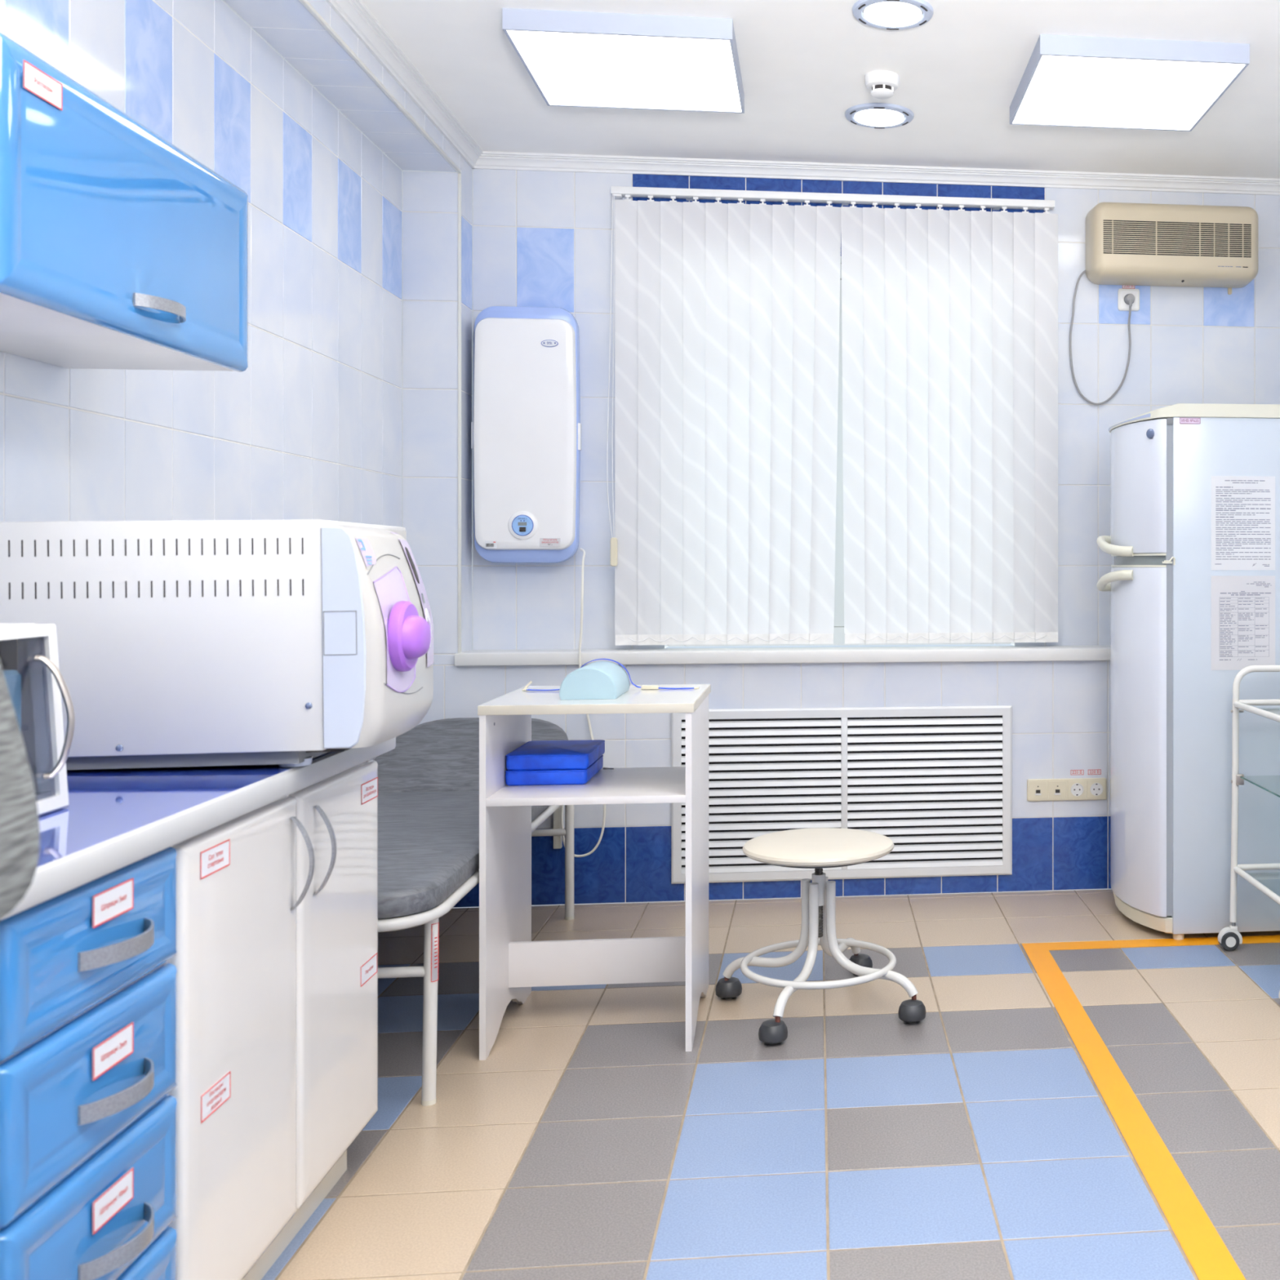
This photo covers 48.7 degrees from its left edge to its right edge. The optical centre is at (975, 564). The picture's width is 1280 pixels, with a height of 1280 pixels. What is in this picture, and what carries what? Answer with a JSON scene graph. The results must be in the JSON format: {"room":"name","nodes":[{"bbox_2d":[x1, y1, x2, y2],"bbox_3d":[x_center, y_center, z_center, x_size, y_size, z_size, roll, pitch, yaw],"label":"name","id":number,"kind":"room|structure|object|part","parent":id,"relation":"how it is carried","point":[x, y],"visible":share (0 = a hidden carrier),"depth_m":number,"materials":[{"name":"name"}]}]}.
{"room":"medical treatment room","nodes":[
{"label":"medical treatment room","id":0,"kind":"room"},
{"bbox_2d":[0,0,401,759],"bbox_3d":[-1.630,-0.084,1.770,0.001,2.528,5.696,0,0,-7],"label":"wall","id":1,"kind":"structure","parent":0,"point":[311,429],"depth_m":3.36,"materials":[{"name":"white tile"}]},
{"bbox_2d":[0,31,248,372],"bbox_3d":[-1.491,-0.542,2.168,0.362,0.349,0.804,0,0,-7],"label":"upper cabinet","id":2,"kind":"object","parent":1,"relation":"attached to","point":[120,248],"visible":1,"depth_m":2.11,"materials":[{"name":"blue plastic"}]},
{"bbox_3d":[-1.331,-0.422,2.216,0.033,0.020,0.156,0,0,-7],"label":"handle","id":3,"kind":"part","parent":2,"relation":"part of","materials":[{"name":"silver metal"}]},
{"bbox_2d":[222,0,459,172],"bbox_3d":[-1.535,-1.404,1.781,0.190,0.112,5.696,0,0,-7],"label":"ceiling beam","id":4,"kind":"structure","parent":1,"relation":"attached to","point":[287,26],"depth_m":3.73,"materials":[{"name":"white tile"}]},
{"bbox_2d":[402,170,1111,907],"bbox_3d":[-0.371,-0.084,4.786,3.202,2.528,0.001,0,0,-7],"label":"wall","id":5,"kind":"structure","parent":0,"point":[1061,709],"depth_m":4.69,"materials":[{"name":"white tile"}]},
{"bbox_2d":[298,0,461,173],"bbox_3d":[-1.440,-1.348,1.792,0.012,0.012,5.696,0,0,-7],"label":"trim","id":6,"kind":"structure","parent":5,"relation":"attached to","point":[306,4],"depth_m":3.72,"materials":[{"name":"white plastic"}]},
{"bbox_2d":[325,0,482,168],"bbox_3d":[-1.427,-1.435,1.880,0.047,0.050,5.866,0,0,-7],"label":"trim","id":7,"kind":"structure","parent":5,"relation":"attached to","point":[353,13],"depth_m":3.92,"materials":[{"name":"paint"}]},
{"bbox_2d":[457,173,461,653],"bbox_3d":[-1.773,-0.522,4.623,0.010,1.652,0.012,0,0,-7],"label":"trim","id":8,"kind":"structure","parent":5,"relation":"attached to","point":[459,175],"depth_m":4.62,"materials":[{"name":"white plastic"}]},
{"bbox_2d":[553,805,562,848],"bbox_3d":[-1.442,0.900,4.644,0.027,0.160,0.028,0,0,-7],"label":"electrical outlet","id":9,"kind":"object","parent":5,"relation":"attached to","point":[557,840],"visible":0.54,"depth_m":4.63,"materials":[{"name":"beige plastic"}]},
{"bbox_2d":[454,644,1110,666],"bbox_3d":[-0.290,0.326,4.866,3.024,0.044,0.198,0,0,-7],"label":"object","id":10,"kind":"structure","parent":5,"relation":"attached to","point":[993,653],"depth_m":4.75,"materials":[{"name":"plastic"}]},
{"bbox_2d":[671,705,1012,884],"bbox_3d":[-0.465,0.812,4.766,1.201,0.607,0.014,0,0,-7],"label":"air vent","id":11,"kind":"object","parent":5,"relation":"in","point":[935,781],"visible":0.84,"depth_m":4.77,"materials":[{"name":"metal"}]},
{"bbox_2d":[459,154,1279,652],"bbox_3d":[-0.287,-0.570,4.881,3.013,1.780,0.171,0,0,-7],"label":"wall","id":12,"kind":"structure","parent":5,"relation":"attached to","point":[540,238],"depth_m":4.93,"materials":[{"name":"white tile"}]},
{"bbox_2d":[471,306,581,563],"bbox_3d":[-1.583,-0.457,4.744,0.372,0.905,0.138,0,0,-7],"label":"air recirculator","id":13,"kind":"object","parent":12,"relation":"attached to","point":[526,427],"visible":1,"depth_m":4.69,"materials":[{"name":"plastic"}]},
{"bbox_2d":[519,527,525,531],"bbox_3d":[-1.575,-0.122,4.677,0.021,0.016,0.004,0,0,-7],"label":"switch","id":14,"kind":"object","parent":13,"relation":"attached to","point":[521,529],"depth_m":4.67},
{"bbox_2d":[560,547,605,857],"bbox_3d":[-1.367,0.473,4.656,0.205,1.063,0.187,0,0,32],"label":"power cable","id":15,"kind":"object","parent":13,"relation":"hanging from","point":[580,548],"visible":0.64,"depth_m":4.63,"materials":[{"name":"plastic"}]},
{"bbox_2d":[664,256,1015,648],"bbox_3d":[-0.498,-0.419,5.022,1.304,1.446,0.160,0,0,-7],"label":"window","id":16,"kind":"structure","parent":12,"relation":"attached to","point":[838,633],"depth_m":5.04,"materials":[{"name":"plastic"}]},
{"bbox_2d":[606,186,1057,645],"bbox_3d":[-0.502,-0.525,4.890,1.624,1.625,0.099,0,0,-7],"label":"vertical blind","id":17,"kind":"object","parent":16,"relation":"attached to","point":[726,316],"visible":1,"depth_m":4.86,"materials":[{"name":"fabric"}]},
{"bbox_3d":[-1.289,-0.700,4.761,0.029,1.220,0.013,0,0,10],"label":"pull chain","id":18,"kind":"part","parent":17,"relation":"part of","materials":[{"name":"paint"}]},
{"bbox_3d":[-0.503,-1.321,4.892,1.592,0.034,0.096,0,0,-7],"label":"head rail","id":19,"kind":"part","parent":17,"relation":"part of","materials":[{"name":"paint"}]},
{"bbox_3d":[-0.485,0.267,4.856,1.509,0.018,0.002,0,0,-7],"label":"link chain","id":20,"kind":"part","parent":17,"relation":"part of","materials":[{"name":"paint"}]},
{"bbox_2d":[1117,288,1139,311],"bbox_3d":[0.579,-0.997,5.062,0.083,0.083,0.011,0,0,-7],"label":"wall socket","id":21,"kind":"object","parent":12,"relation":"attached to","point":[1122,305],"visible":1,"depth_m":5.06,"materials":[{"name":"plastic"}]},
{"bbox_2d":[1122,284,1134,288],"bbox_3d":[0.578,-1.048,5.067,0.048,0.018,0.001,0,0,-7],"label":"sticker","id":22,"kind":"object","parent":12,"relation":"attached to","point":[1127,286],"visible":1,"depth_m":5.07,"materials":[{"name":"paper"}]},
{"bbox_2d":[1085,202,1258,294],"bbox_3d":[0.737,-1.180,5.005,0.640,0.311,0.160,0,0,-7],"label":"wall heater","id":23,"kind":"object","parent":12,"relation":"attached to","point":[1131,244],"visible":1,"depth_m":4.93,"materials":[{"name":"beige plastic"}]},
{"bbox_2d":[1069,270,1134,404],"bbox_3d":[0.475,-0.853,5.028,0.246,0.513,0.042,0,0,-7],"label":"cord","id":24,"kind":"object","parent":23,"relation":"attached to","point":[1130,298],"visible":1,"depth_m":5.03,"materials":[{"name":"grey plastic"}]},
{"bbox_2d":[1103,219,1251,257],"bbox_3d":[0.742,-1.193,4.927,0.555,0.122,0.004,0,0,-7],"label":"grille","id":25,"kind":"object","parent":23,"relation":"attached to","point":[1122,237],"depth_m":4.93,"materials":[{"name":"beige plastic"}]},
{"bbox_2d":[471,151,1279,195],"bbox_3d":[-0.293,-1.435,4.942,3.012,0.050,0.047,0,0,-7],"label":"trim","id":26,"kind":"structure","parent":5,"relation":"attached to","point":[487,159],"depth_m":4.93,"materials":[{"name":"paint"}]},
{"bbox_2d":[1026,777,1106,801],"bbox_3d":[0.332,0.815,4.860,0.292,0.079,0.014,0,0,-7],"label":"strip","id":27,"kind":"object","parent":5,"relation":"attached to","point":[1073,788],"visible":1,"depth_m":4.86,"materials":[{"name":"beige plastic"}]},
{"bbox_2d":[1029,781,1046,799],"bbox_3d":[0.226,0.815,4.845,0.066,0.064,0.003,0,0,-7],"label":"socket","id":28,"kind":"object","parent":27,"relation":"attached to","point":[1037,789],"depth_m":4.84,"materials":[{"name":"plastic"}]},
{"bbox_2d":[1048,781,1066,799],"bbox_3d":[0.297,0.815,4.853,0.066,0.064,0.003,0,0,-7],"label":"socket","id":29,"kind":"object","parent":27,"relation":"attached to","point":[1057,789],"depth_m":4.85,"materials":[{"name":"plastic"}]},
{"bbox_2d":[1067,780,1085,798],"bbox_3d":[0.368,0.815,4.862,0.066,0.064,0.003,0,0,-7],"label":"power socket","id":30,"kind":"object","parent":27,"relation":"attached to","point":[1076,788],"depth_m":4.86,"materials":[{"name":"plastic"}]},
{"bbox_2d":[1087,780,1105,798],"bbox_3d":[0.439,0.815,4.870,0.066,0.064,0.003,0,0,-7],"label":"power socket","id":31,"kind":"object","parent":27,"relation":"attached to","point":[1095,788],"depth_m":4.87,"materials":[{"name":"plastic"}]},
{"bbox_2d":[1070,769,1084,774],"bbox_3d":[0.369,0.754,4.871,0.048,0.018,0.001,0,0,-7],"label":"sticker","id":32,"kind":"object","parent":5,"relation":"attached to","point":[1072,771],"visible":1,"depth_m":4.87,"materials":[{"name":"paper"}]},
{"bbox_2d":[1088,769,1101,774],"bbox_3d":[0.433,0.754,4.879,0.048,0.018,0.001,0,0,-7],"label":"sticker","id":33,"kind":"object","parent":5,"relation":"attached to","point":[1090,771],"visible":1,"depth_m":4.88,"materials":[{"name":"paper"}]},
{"bbox_2d":[261,888,1279,1279],"bbox_3d":[-0.039,1.181,1.957,3.202,0.001,5.696,0,0,-7],"label":"floor","id":34,"kind":"structure","parent":0,"point":[974,1139],"depth_m":2.89,"materials":[{"name":"tile"}]},
{"bbox_2d":[0,662,39,919],"bbox_3d":[-0.582,0.480,0.913,0.705,1.400,0.524,0,0,-7],"label":"office chair","id":35,"kind":"object","parent":34,"relation":"on","point":[20,828],"visible":1,"depth_m":1.06,"materials":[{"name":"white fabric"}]},
{"bbox_2d":[0,846,177,1279],"bbox_3d":[-1.307,0.777,1.599,0.580,0.806,0.398,0,0,-7],"label":"base cabinet","id":36,"kind":"object","parent":34,"relation":"on","point":[88,984],"visible":1,"depth_m":1.60,"materials":[{"name":"blue plastic"}]},
{"bbox_3d":[-1.063,0.803,1.628,0.018,0.173,0.393,0,0,-7],"label":"drawer","id":37,"kind":"part","parent":36,"relation":"part of","materials":[{"name":"blue plastic"}]},
{"bbox_3d":[-1.063,0.625,1.628,0.018,0.174,0.393,0,0,-7],"label":"drawer","id":38,"kind":"part","parent":36,"relation":"part of","materials":[{"name":"blue plastic"}]},
{"bbox_3d":[-1.063,0.457,1.628,0.018,0.153,0.393,0,0,-7],"label":"drawer","id":39,"kind":"part","parent":36,"relation":"part of","materials":[{"name":"blue plastic"}]},
{"bbox_3d":[-1.040,0.830,1.650,0.037,0.022,0.156,0,0,-7],"label":"handle","id":40,"kind":"part","parent":36,"relation":"part of","materials":[{"name":"silver metal"}]},
{"bbox_3d":[-1.040,0.644,1.650,0.037,0.022,0.156,0,0,-7],"label":"handle","id":41,"kind":"part","parent":36,"relation":"part of","materials":[{"name":"silver metal"}]},
{"bbox_3d":[-1.040,0.465,1.650,0.037,0.022,0.156,0,0,-7],"label":"handle","id":42,"kind":"part","parent":36,"relation":"part of","materials":[{"name":"silver metal"}]},
{"bbox_3d":[-1.063,0.985,1.628,0.018,0.180,0.393,0,0,-7],"label":"drawer","id":43,"kind":"part","parent":36,"relation":"part of","materials":[{"name":"blue plastic"}]},
{"bbox_2d":[168,760,377,1279],"bbox_3d":[-1.379,0.777,2.209,0.580,0.806,0.826,0,0,-7],"label":"base cabinet","id":44,"kind":"object","parent":34,"relation":"on","point":[275,960],"visible":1,"depth_m":2.12,"materials":[{"name":"white laminate"}]},
{"bbox_2d":[0,737,395,920],"bbox_3d":[-1.316,0.352,1.563,0.570,0.040,2.212,0,0,-7],"label":"countertop","id":45,"kind":"structure","parent":44,"relation":"on","point":[113,820],"depth_m":1.86,"materials":[{"name":"white laminate"}]},
{"bbox_2d":[0,623,75,816],"bbox_3d":[-1.384,0.206,1.613,0.397,0.251,0.406,0,0,-7],"label":"microwave","id":46,"kind":"object","parent":45,"relation":"on","point":[31,650],"visible":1,"depth_m":1.81,"materials":[{"name":"plastic"}]},
{"bbox_2d":[3,670,21,731],"bbox_3d":[-1.282,0.229,1.730,0.036,0.177,0.130,0,0,-7],"label":"glass pane","id":47,"kind":"object","parent":46,"relation":"in","point":[13,678],"visible":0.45,"depth_m":1.78,"materials":[{"name":"glass"}]},
{"bbox_3d":[-1.229,0.203,1.794,0.046,0.166,0.014,0,0,-15],"label":"handle","id":48,"kind":"part","parent":46,"relation":"part of","materials":[{"name":"silver metal"}]},
{"bbox_2d":[0,519,433,769],"bbox_3d":[-1.263,0.131,2.364,0.646,0.402,0.455,-1,0,-7],"label":"autoclave","id":49,"kind":"object","parent":45,"relation":"on","point":[286,643],"visible":0.98,"depth_m":2.15,"materials":[{"name":"white metal"}]},
{"bbox_2d":[357,539,372,564],"bbox_3d":[-1.005,-0.021,2.217,0.016,0.041,0.033,-1,0,-7],"label":"print","id":50,"kind":"object","parent":49,"relation":"on","point":[364,549],"depth_m":2.21},
{"bbox_3d":[-1.006,-0.020,2.224,0.018,0.047,0.058,-1,0,-7],"label":"badge panel","id":51,"kind":"part","parent":49,"relation":"part of","materials":[{"name":"white plastic"}]},
{"bbox_3d":[-0.987,0.110,2.283,0.029,0.212,0.160,-1,0,-7],"label":"knob panel","id":52,"kind":"part","parent":49,"relation":"part of","materials":[{"name":"plastic"}]},
{"bbox_3d":[-0.962,0.121,2.268,0.022,0.120,0.120,-1,0,-7],"label":"knob","id":53,"kind":"part","parent":49,"relation":"part of","materials":[{"name":"purple plastic"}]},
{"bbox_3d":[-1.056,0.065,2.522,0.066,0.249,0.139,0,0,-17],"label":"control panel","id":54,"kind":"part","parent":49,"relation":"part of","materials":[{"name":"plastic"}]},
{"bbox_3d":[-1.110,0.732,2.033,0.018,0.696,0.411,0,0,-7],"label":"door","id":55,"kind":"part","parent":44,"relation":"part of","materials":[{"name":"white laminate"}]},
{"bbox_3d":[-1.104,0.490,2.205,0.035,0.151,0.011,0,0,-7],"label":"handle","id":56,"kind":"part","parent":44,"relation":"part of","materials":[{"name":"silver metal"}]},
{"bbox_3d":[-1.115,0.490,2.307,0.035,0.151,0.011,0,0,-7],"label":"handle","id":57,"kind":"part","parent":44,"relation":"part of","materials":[{"name":"silver metal"}]},
{"bbox_3d":[-1.159,0.732,2.445,0.018,0.696,0.409,0,0,-7],"label":"door","id":58,"kind":"part","parent":44,"relation":"part of","materials":[{"name":"white laminate"}]},
{"bbox_2d":[374,717,574,1106],"bbox_3d":[-1.544,0.849,3.671,0.604,0.663,1.807,0,0,-7],"label":"couch","id":59,"kind":"object","parent":34,"relation":"on","point":[428,784],"visible":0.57,"depth_m":3.50,"materials":[{"name":"leather"}]},
{"bbox_3d":[-1.194,0.964,2.945,0.035,0.416,0.030,0,0,-7],"label":"leg","id":60,"kind":"part","parent":59,"relation":"part of","materials":[{"name":"white metal"}]},
{"bbox_2d":[431,922,439,982],"bbox_3d":[-1.180,0.848,2.939,0.005,0.127,0.021,0,0,27],"label":"print","id":61,"kind":"object","parent":59,"relation":"attached to","point":[434,926],"depth_m":2.94},
{"bbox_3d":[-1.517,0.715,3.440,0.588,0.054,1.337,0,0,-7],"label":"mattress","id":62,"kind":"part","parent":59,"relation":"part of","materials":[{"name":"leather"}]},
{"bbox_3d":[-1.540,0.756,3.640,0.604,0.026,1.745,0,0,-7],"label":"frame","id":63,"kind":"part","parent":59,"relation":"part of","materials":[{"name":"white metal"}]},
{"bbox_3d":[-1.350,0.964,4.474,0.029,0.416,0.030,0,0,-7],"label":"leg","id":64,"kind":"part","parent":59,"relation":"part of","materials":[{"name":"white metal"}]},
{"bbox_2d":[477,684,711,1060],"bbox_3d":[-0.963,0.758,3.485,0.505,0.844,0.523,0,0,-7],"label":"stand","id":65,"kind":"object","parent":34,"relation":"on","point":[510,963],"visible":0.94,"depth_m":3.39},
{"bbox_3d":[-1.203,0.770,3.456,0.015,0.821,0.515,0,0,-7],"label":"panel","id":66,"kind":"part","parent":65,"relation":"part of","materials":[{"name":"white laminate"}]},
{"bbox_2d":[505,755,613,786],"bbox_3d":[-1.087,0.540,3.535,0.232,0.038,0.277,0,0,-7],"label":"pad","id":67,"kind":"object","parent":65,"relation":"on","point":[575,776],"visible":0.68,"depth_m":3.40,"materials":[{"name":"blue plastic"}]},
{"bbox_2d":[506,739,604,770],"bbox_3d":[-1.099,0.500,3.535,0.205,0.040,0.285,0,0,-7],"label":"pad","id":68,"kind":"object","parent":67,"relation":"on","point":[536,754],"visible":1,"depth_m":3.41,"materials":[{"name":"blue leather"}]},
{"bbox_2d":[485,766,685,806],"bbox_3d":[-0.961,0.568,3.462,0.467,0.018,0.469,0,0,-7],"label":"shelf","id":69,"kind":"object","parent":65,"relation":"attached to","point":[623,785],"depth_m":3.32,"materials":[{"name":"white laminate"}]},
{"bbox_2d":[559,661,629,699],"bbox_3d":[-0.977,0.296,3.461,0.141,0.079,0.242,0,0,-7],"label":"pillow","id":70,"kind":"object","parent":65,"relation":"on","point":[598,680],"visible":1,"depth_m":3.34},
{"bbox_2d":[522,658,698,690],"bbox_3d":[-0.972,0.293,3.587,0.460,0.085,0.042,0,0,-7],"label":"tourniquet","id":71,"kind":"object","parent":70,"relation":"on","point":[647,686],"visible":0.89,"depth_m":3.59,"materials":[{"name":"blue plastic"}]},
{"bbox_3d":[-0.724,0.770,3.512,0.015,0.821,0.515,0,0,-7],"label":"panel","id":72,"kind":"part","parent":65,"relation":"part of","materials":[{"name":"white laminate"}]},
{"bbox_2d":[715,827,925,1044],"bbox_3d":[-0.421,0.956,3.590,0.470,0.449,0.512,0,0,-24],"label":"stool","id":73,"kind":"object","parent":34,"relation":"on","point":[818,849],"visible":1,"depth_m":3.53,"materials":[{"name":"white plastic"}]},
{"bbox_3d":[-0.561,0.981,3.614,0.253,0.279,0.025,0,0,14],"label":"leg","id":74,"kind":"part","parent":73,"relation":"part of","materials":[{"name":"white metal"}]},
{"bbox_3d":[-0.486,1.121,3.310,0.012,0.018,0.013,0,0,-7],"label":"caster stem","id":75,"kind":"part","parent":73,"relation":"part of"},
{"bbox_3d":[-0.456,0.981,3.427,0.025,0.280,0.263,0,0,15],"label":"leg","id":76,"kind":"part","parent":73,"relation":"part of","materials":[{"name":"white metal"}]},
{"bbox_3d":[-0.416,0.749,3.577,0.400,0.035,0.400,0,0,-7],"label":"seat","id":77,"kind":"part","parent":73,"relation":"part of","materials":[{"name":"white leather"}]},
{"bbox_3d":[-0.416,0.769,3.577,0.340,0.011,0.340,0,0,-7],"label":"seat","id":78,"kind":"part","parent":73,"relation":"part of","materials":[{"name":"beige plastic"}]},
{"bbox_3d":[-0.376,0.981,3.742,0.025,0.280,0.294,0,0,14],"label":"leg","id":79,"kind":"part","parent":73,"relation":"part of","materials":[{"name":"white metal"}]},
{"bbox_3d":[-0.272,0.981,3.521,0.264,0.280,0.025,0,0,21],"label":"leg","id":80,"kind":"part","parent":73,"relation":"part of","materials":[{"name":"white metal"}]},
{"bbox_3d":[-0.158,1.121,3.477,0.012,0.018,0.013,0,0,-7],"label":"caster stem","id":81,"kind":"part","parent":73,"relation":"part of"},
{"bbox_2d":[1022,934,1279,1279],"bbox_3d":[0.882,1.180,2.789,1.158,0.001,2.935,0,0,-7],"label":"tape","id":82,"kind":"object","parent":34,"relation":"on","point":[1208,1255],"visible":0.9,"depth_m":2.87,"materials":[{"name":"yellow plastic"}]},
{"bbox_2d":[1096,403,1279,939],"bbox_3d":[0.797,0.337,4.522,0.763,1.686,0.604,0,0,-7],"label":"refrigerator","id":83,"kind":"object","parent":34,"relation":"on","point":[1171,714],"visible":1,"depth_m":4.22,"materials":[{"name":"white metal"}]},
{"bbox_3d":[0.458,0.056,4.477,0.079,0.076,0.337,0,0,-7],"label":"handle","id":84,"kind":"part","parent":83,"relation":"part of","materials":[{"name":"white plastic"}]},
{"bbox_3d":[0.458,-0.062,4.477,0.079,0.073,0.337,0,0,-7],"label":"handle","id":85,"kind":"part","parent":83,"relation":"part of","materials":[{"name":"white plastic"}]},
{"bbox_3d":[0.515,-0.245,4.490,0.098,0.423,0.591,0,0,-7],"label":"door","id":86,"kind":"part","parent":83,"relation":"part of","materials":[{"name":"white metal"}]},
{"bbox_3d":[0.515,0.557,4.490,0.098,1.097,0.591,0,0,-7],"label":"door","id":87,"kind":"part","parent":83,"relation":"part of","materials":[{"name":"white metal"}]},
{"bbox_3d":[0.516,-0.031,4.490,0.095,0.006,0.585,0,0,-7],"label":"edge trim","id":88,"kind":"part","parent":83,"relation":"part of","materials":[{"name":"white plastic"}]},
{"bbox_3d":[0.516,0.006,4.490,0.095,0.006,0.585,0,0,-7],"label":"edge trim","id":89,"kind":"part","parent":83,"relation":"part of","materials":[{"name":"white plastic"}]},
{"bbox_2d":[1179,417,1199,423],"bbox_3d":[0.672,-0.449,4.209,0.066,0.019,0.001,0,0,-7],"label":"sticker","id":90,"kind":"object","parent":83,"relation":"attached to","point":[1182,420],"visible":1,"depth_m":4.21,"materials":[{"name":"paper"}]},
{"bbox_2d":[1211,575,1275,670],"bbox_3d":[0.843,0.184,4.229,0.208,0.296,0.002,0,0,-7],"label":"notice sheet","id":91,"kind":"object","parent":83,"relation":"attached to","point":[1243,606],"visible":1,"depth_m":4.23,"materials":[{"name":"grey paper"}]},
{"bbox_2d":[1219,582,1271,660],"bbox_3d":[0.850,0.179,4.230,0.169,0.249,0.001,0,0,-7],"label":"print","id":92,"kind":"object","parent":91,"relation":"attached to","point":[1245,607],"depth_m":4.23},
{"bbox_2d":[1211,475,1275,569],"bbox_3d":[0.843,-0.130,4.229,0.208,0.296,0.002,0,0,-7],"label":"notice sheet","id":93,"kind":"object","parent":83,"relation":"attached to","point":[1243,507],"visible":1,"depth_m":4.23,"materials":[{"name":"paper"}]},
{"bbox_2d":[1217,665,1279,999],"bbox_3d":[1.041,0.745,3.873,0.528,0.870,0.594,0,0,-7],"label":"trolley","id":94,"kind":"object","parent":34,"relation":"on","point":[1228,938],"visible":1,"depth_m":4.11,"materials":[{"name":"white metal"}]},
{"bbox_2d":[1217,924,1242,951],"bbox_3d":[0.781,1.144,4.119,0.069,0.072,0.044,0,0,-7],"label":"caster wheel","id":95,"kind":"object","parent":94,"relation":"attached to","point":[1228,938],"depth_m":4.10,"materials":[{"name":"white plastic"}]},
{"bbox_3d":[1.022,0.703,4.147,0.486,0.786,0.021,0,0,-7],"label":"frame","id":96,"kind":"part","parent":94,"relation":"part of","materials":[{"name":"white metal"}]},
{"bbox_3d":[1.058,0.931,3.874,0.476,0.023,0.569,0,0,-7],"label":"shelf rail","id":97,"kind":"part","parent":94,"relation":"part of","materials":[{"name":"white metal"}]},
{"bbox_3d":[1.058,0.426,3.874,0.476,0.023,0.569,0,0,-7],"label":"shelf rail","id":98,"kind":"part","parent":94,"relation":"part of","materials":[{"name":"white metal"}]},
{"bbox_2d":[1257,707,1279,715],"bbox_3d":[1.057,0.441,3.874,0.431,0.004,0.526,0,0,-7],"label":"glass shelf","id":99,"kind":"object","parent":94,"relation":"attached to","point":[1275,710],"depth_m":4.01,"materials":[{"name":"clear glass"}]},
{"bbox_2d":[360,0,1279,178],"bbox_3d":[0.045,-1.470,2.052,3.012,0.020,5.866,0,0,-7],"label":"ceiling","id":100,"kind":"structure","parent":0,"point":[803,64],"depth_m":4.10,"materials":[{"name":"white paint"}]},
{"bbox_2d":[502,8,744,113],"bbox_3d":[-0.980,-1.432,3.857,0.595,0.055,0.595,0,0,-7],"label":"panel light","id":101,"kind":"object","parent":100,"relation":"attached to","point":[573,59],"visible":1,"depth_m":3.75,"materials":[{"name":"white plastic"}]},
{"bbox_2d":[844,102,913,128],"bbox_3d":[-0.311,-1.453,4.363,0.224,0.014,0.224,0,0,-7],"label":"recessed light","id":102,"kind":"object","parent":100,"relation":"in","point":[873,115],"visible":1,"depth_m":4.33,"materials":[{"name":"white glass"}]},
{"bbox_2d":[864,70,899,98],"bbox_3d":[-0.279,-1.431,4.025,0.104,0.058,0.104,0,0,-7],"label":"smoke detector","id":103,"kind":"object","parent":100,"relation":"attached to","point":[882,84],"visible":1,"depth_m":3.99,"materials":[{"name":"plastic"}]},
{"bbox_2d":[852,0,933,30],"bbox_3d":[-0.217,-1.453,3.544,0.214,0.014,0.214,0,0,-7],"label":"recessed light","id":104,"kind":"object","parent":100,"relation":"in","point":[893,15],"visible":1,"depth_m":3.53,"materials":[{"name":"white glass"}]},
{"bbox_2d":[1009,34,1249,131],"bbox_3d":[0.440,-1.432,4.031,0.595,0.055,0.595,0,0,-7],"label":"panel light","id":105,"kind":"object","parent":100,"relation":"attached to","point":[1066,80],"visible":1,"depth_m":3.92,"materials":[{"name":"white plastic"}]}
]}

